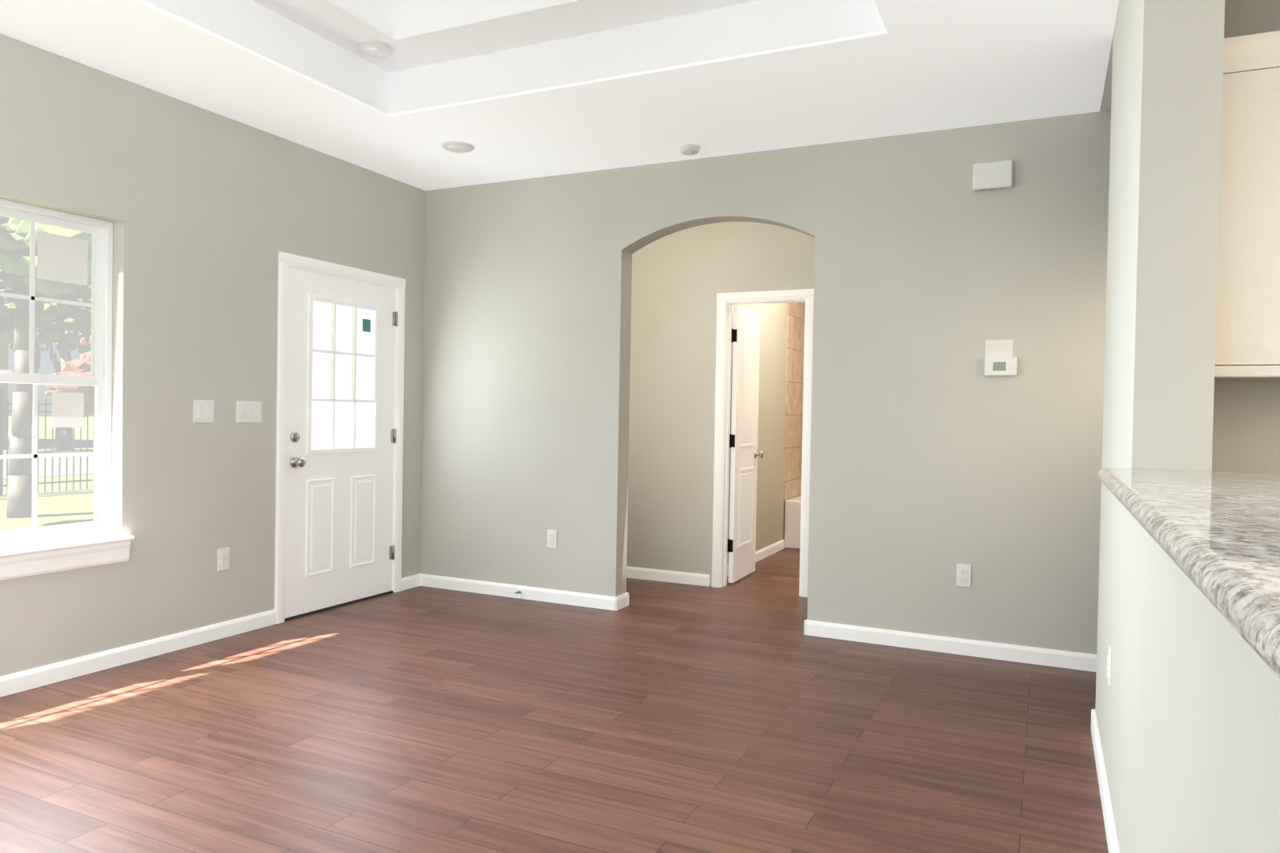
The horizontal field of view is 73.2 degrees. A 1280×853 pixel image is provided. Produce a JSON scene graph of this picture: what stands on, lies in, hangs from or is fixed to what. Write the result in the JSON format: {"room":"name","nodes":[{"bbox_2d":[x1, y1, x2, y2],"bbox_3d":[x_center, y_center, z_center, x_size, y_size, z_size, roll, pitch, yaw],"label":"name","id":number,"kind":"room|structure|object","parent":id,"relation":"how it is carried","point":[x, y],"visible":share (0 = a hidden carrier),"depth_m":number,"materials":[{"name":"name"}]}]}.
{"room":"empty living room","nodes":[
{"label":"empty living room","id":0,"kind":"room"},
{"bbox_2d":[0,33,425,677],"bbox_3d":[-2.563,-0.524,3.934,0.150,3.299,6.870,1,1,25],"label":"wall","id":1,"kind":"structure","parent":0,"point":[210,215],"depth_m":4.33,"materials":[{"name":"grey paint"}]},
{"bbox_2d":[0,198,134,580],"bbox_3d":[-2.881,-0.157,3.232,0.181,1.605,1.944,1,1,25],"label":"window","id":2,"kind":"structure","parent":1,"relation":"in","point":[61,258],"depth_m":3.89,"materials":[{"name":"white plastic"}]},
{"bbox_2d":[0,609,276,697],"bbox_3d":[-2.992,1.093,2.917,0.014,0.082,4.342,1,1,25],"label":"baseboard","id":3,"kind":"structure","parent":1,"relation":"attached to","point":[30,679],"depth_m":4.09,"materials":[{"name":"white wood"}]},
{"bbox_2d":[193,399,214,422],"bbox_3d":[-2.247,-0.077,4.441,0.012,0.117,0.116,1,1,25],"label":"switch plate","id":4,"kind":"object","parent":1,"relation":"attached to","point":[203,411],"visible":1,"depth_m":4.44,"materials":[{"name":"white plastic"}]},
{"bbox_2d":[217,547,229,571],"bbox_3d":[-2.207,0.705,4.568,0.011,0.117,0.072,1,1,25],"label":"outlet","id":5,"kind":"object","parent":1,"relation":"attached to","point":[223,559],"visible":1,"depth_m":4.56,"materials":[{"name":"white plastic"}]},
{"bbox_2d":[236,401,261,422],"bbox_3d":[-2.128,-0.079,4.694,0.012,0.117,0.162,1,1,25],"label":"switch plate","id":6,"kind":"object","parent":1,"relation":"attached to","point":[248,412],"visible":1,"depth_m":4.69,"materials":[{"name":"white plastic"}]},
{"bbox_2d":[274,252,406,624],"bbox_3d":[-1.905,0.054,5.376,0.197,2.120,1.063,1,1,25],"label":"door frame","id":7,"kind":"structure","parent":1,"relation":"attached to","point":[286,261],"depth_m":5.06,"materials":[{"name":"white wood"}]},
{"bbox_2d":[284,267,397,618],"bbox_3d":[-1.855,0.093,5.357,0.182,2.016,0.910,1,1,25],"label":"door","id":8,"kind":"structure","parent":1,"relation":"in","point":[340,441],"depth_m":5.31,"materials":[{"name":"white wood"}]},
{"bbox_2d":[0,547,1108,852],"bbox_3d":[1.413,1.225,3.665,7.650,0.050,9.750,1,1,25],"label":"floor","id":9,"kind":"structure","parent":0,"point":[744,715],"depth_m":3.23,"materials":[{"name":"brown wood"}]},
{"bbox_2d":[784,495,801,549],"bbox_3d":[2.198,0.920,8.013,1.530,0.450,0.790,1,1,25],"label":"bathtub","id":10,"kind":"object","parent":9,"relation":"on","point":[792,510],"visible":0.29,"depth_m":7.95,"materials":[{"name":"white ceramic"}]},
{"bbox_2d":[0,0,1118,190],"bbox_3d":[1.534,-1.791,3.585,7.800,0.490,9.750,1,1,25],"label":"ceiling","id":11,"kind":"structure","parent":0,"point":[509,90],"depth_m":3.98,"materials":[{"name":"white paint"}]},
{"bbox_2d":[353,38,394,56],"bbox_3d":[-1.284,-1.819,4.162,0.184,0.030,0.184,1,1,25],"label":"recessed light","id":12,"kind":"object","parent":11,"relation":"in","point":[374,47],"visible":0.98,"depth_m":4.12,"materials":[{"name":"white plastic"}]},
{"bbox_2d":[441,141,474,153],"bbox_3d":[-1.046,-1.599,4.955,0.184,0.030,0.184,1,1,25],"label":"recessed light","id":13,"kind":"object","parent":11,"relation":"in","point":[458,147],"visible":1,"depth_m":4.91,"materials":[{"name":"white plastic"}]},
{"bbox_2d":[679,143,700,155],"bbox_3d":[0.282,-1.569,4.894,0.120,0.042,0.120,1,1,25],"label":"smoke detector","id":14,"kind":"object","parent":11,"relation":"attached to","point":[689,149],"visible":1,"depth_m":4.86,"materials":[{"name":"white plastic"}]},
{"bbox_2d":[626,222,815,586],"bbox_3d":[2.330,-0.185,5.361,7.500,2.749,0.120,1,1,25],"label":"wall","id":15,"kind":"structure","parent":0,"point":[681,280],"depth_m":6.25,"materials":[{"name":"paint"}]},
{"bbox_2d":[626,566,709,587],"bbox_3d":[-0.308,1.083,6.540,1.780,0.082,0.014,1,1,25],"label":"baseboard","id":16,"kind":"structure","parent":15,"relation":"attached to","point":[644,574],"depth_m":6.29,"materials":[{"name":"white wood"}]},
{"bbox_2d":[727,305,763,583],"bbox_3d":[0.786,0.130,6.473,0.161,2.005,0.577,1,1,24],"label":"door","id":17,"kind":"structure","parent":15,"relation":"in","point":[743,434],"depth_m":6.39,"materials":[{"name":"white wood"}]},
{"bbox_2d":[711,289,813,597],"bbox_3d":[0.878,0.107,6.048,0.704,2.092,0.154,1,1,25],"label":"door frame","id":18,"kind":"structure","parent":15,"relation":"attached to","point":[726,302],"depth_m":6.10,"materials":[{"name":"white wood"}]},
{"bbox_2d":[420,109,1110,655],"bbox_3d":[1.915,-0.454,4.466,7.500,3.299,0.150,1,1,25],"label":"wall","id":19,"kind":"structure","parent":0,"point":[937,456],"depth_m":4.71,"materials":[{"name":"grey paint"}]},
{"bbox_2d":[414,573,622,610],"bbox_3d":[-0.841,1.087,5.686,1.544,0.082,0.014,1,1,25],"label":"baseboard","id":20,"kind":"structure","parent":19,"relation":"attached to","point":[532,593],"depth_m":5.65,"materials":[{"name":"white wood"}]},
{"bbox_2d":[513,590,521,594],"bbox_3d":[-0.800,1.084,5.621,0.022,0.025,0.070,1,1,25],"label":"doorstop","id":21,"kind":"object","parent":20,"relation":"attached to","point":[517,592],"visible":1,"depth_m":5.62,"materials":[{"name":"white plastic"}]},
{"bbox_2d":[546,530,557,548],"bbox_3d":[-0.570,0.727,5.558,0.072,0.117,0.011,1,1,25],"label":"outlet","id":22,"kind":"object","parent":19,"relation":"attached to","point":[551,539],"visible":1,"depth_m":5.55,"materials":[{"name":"white plastic"}]},
{"bbox_2d":[622,592,628,608],"bbox_3d":[-0.776,1.086,5.825,1.544,0.082,0.034,1,1,25],"label":"baseboard","id":23,"kind":"structure","parent":19,"relation":"attached to","point":[626,596],"depth_m":5.47,"materials":[{"name":"white wood"}]},
{"bbox_2d":[803,619,1096,672],"bbox_3d":[3.085,1.186,3.836,4.774,0.082,0.014,1,1,25],"label":"baseboard","id":24,"kind":"structure","parent":19,"relation":"attached to","point":[953,645],"depth_m":4.51,"materials":[{"name":"white wood"}]},
{"bbox_2d":[956,564,971,587],"bbox_3d":[1.690,0.778,4.493,0.072,0.117,0.011,1,1,25],"label":"outlet","id":25,"kind":"object","parent":19,"relation":"attached to","point":[963,578],"visible":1,"depth_m":4.49,"materials":[{"name":"white plastic"}]},
{"bbox_2d":[972,160,1012,191],"bbox_3d":[1.805,-1.283,4.407,0.188,0.136,0.040,1,1,25],"label":"box","id":26,"kind":"object","parent":19,"relation":"attached to","point":[992,175],"visible":1,"depth_m":4.39,"materials":[{"name":"white plastic"}]},
{"bbox_2d":[984,339,1016,376],"bbox_3d":[1.845,-0.352,4.402,0.152,0.185,0.028,1,1,25],"label":"thermostat","id":27,"kind":"object","parent":19,"relation":"attached to","point":[1000,360],"visible":0.98,"depth_m":4.40,"materials":[{"name":"white plastic"}]},
{"bbox_2d":[727,302,805,564],"bbox_3d":[1.093,-0.242,7.558,0.128,2.749,2.800,1,1,25],"label":"wall","id":28,"kind":"structure","parent":0,"point":[781,398],"depth_m":7.62,"materials":[{"name":"paint"}]},
{"bbox_2d":[726,539,784,576],"bbox_3d":[0.930,1.096,7.135,0.014,0.082,1.878,1,1,25],"label":"baseboard","id":29,"kind":"structure","parent":28,"relation":"attached to","point":[762,554],"depth_m":7.53,"materials":[{"name":"white wood"}]},
{"bbox_2d":[1095,0,1279,852],"bbox_3d":[0.916,-0.145,1.252,0.175,2.749,4.680,1,1,25],"label":"wall","id":30,"kind":"structure","parent":0,"point":[1187,706],"depth_m":2.17,"materials":[{"name":"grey paint"}]},
{"bbox_2d":[1090,709,1119,852],"bbox_3d":[0.810,1.186,1.320,0.014,0.082,4.694,1,1,25],"label":"baseboard","id":31,"kind":"structure","parent":30,"relation":"attached to","point":[1108,820],"depth_m":2.74,"materials":[{"name":"white wood"}]},
{"bbox_2d":[1106,645,1111,687],"bbox_3d":[1.490,0.761,2.735,0.011,0.117,0.072,1,1,25],"label":"outlet","id":32,"kind":"object","parent":30,"relation":"attached to","point":[1109,667],"visible":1,"depth_m":2.71,"materials":[{"name":"white plastic"}]},
{"bbox_2d":[1098,467,1279,679],"bbox_3d":[0.714,0.144,0.636,0.502,0.040,3.369,1,1,25],"label":"bar","id":33,"kind":"object","parent":30,"relation":"on","point":[1215,536],"visible":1,"depth_m":0.99,"materials":[{"name":"white stone"}]},
{"bbox_2d":[1212,0,1279,474],"bbox_3d":[3.128,-0.118,2.001,3.190,2.749,0.120,1,1,25],"label":"wall","id":34,"kind":"structure","parent":0,"point":[1246,429],"depth_m":2.56,"materials":[{"name":"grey paint"}]},
{"bbox_2d":[1214,30,1279,377],"bbox_3d":[1.811,-0.583,2.355,0.475,0.850,0.355,1,1,25],"label":"upper cabinet","id":35,"kind":"object","parent":34,"relation":"attached to","point":[1248,329],"visible":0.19,"depth_m":2.25,"materials":[{"name":"white wood"}]},
{"label":"outside","id":36,"kind":"structure","parent":0,"visible":0},
{"bbox_2d":[0,416,94,531],"bbox_3d":[-42.321,0.379,25.240,89.820,0.110,140.000,1,1,25],"label":"ground","id":37,"kind":"structure","parent":36,"point":[55,487],"depth_m":14.83,"materials":[{"name":"green plant"}]},
{"bbox_2d":[0,340,7,447],"bbox_3d":[-28.273,-2.308,23.020,10.200,5.850,16.800,1,1,25],"label":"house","id":38,"kind":"structure","parent":37,"relation":"on","point":[6,385],"depth_m":28.27,"materials":[{"name":"grey"}]},
{"bbox_2d":[0,215,91,518],"bbox_3d":[-8.076,-2.296,11.079,5.311,6.941,9.040,1,1,25],"label":"tree","id":39,"kind":"object","parent":37,"relation":"on","point":[23,351],"depth_m":10.98,"materials":[{"name":"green plant"}]},
{"bbox_2d":[0,269,91,450],"bbox_3d":[-17.882,-2.918,27.388,6.337,7.324,13.894,1,1,25],"label":"tree","id":40,"kind":"object","parent":37,"relation":"on","point":[51,333],"depth_m":25.28,"materials":[{"name":"green plant"}]},
{"bbox_2d":[0,387,94,495],"bbox_3d":[-9.354,0.217,15.199,0.095,1.720,22.050,1,1,25],"label":"fence","id":41,"kind":"object","parent":37,"relation":"on","point":[1,463],"depth_m":14.23,"materials":[{"name":"black metal"}]},
{"bbox_2d":[43,335,94,417],"bbox_3d":[-10.148,-0.453,16.877,2.378,2.988,3.010,1,1,25],"label":"tree","id":42,"kind":"object","parent":37,"relation":"on","point":[77,374],"depth_m":15.74,"materials":[{"name":"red plant"}]}
]}

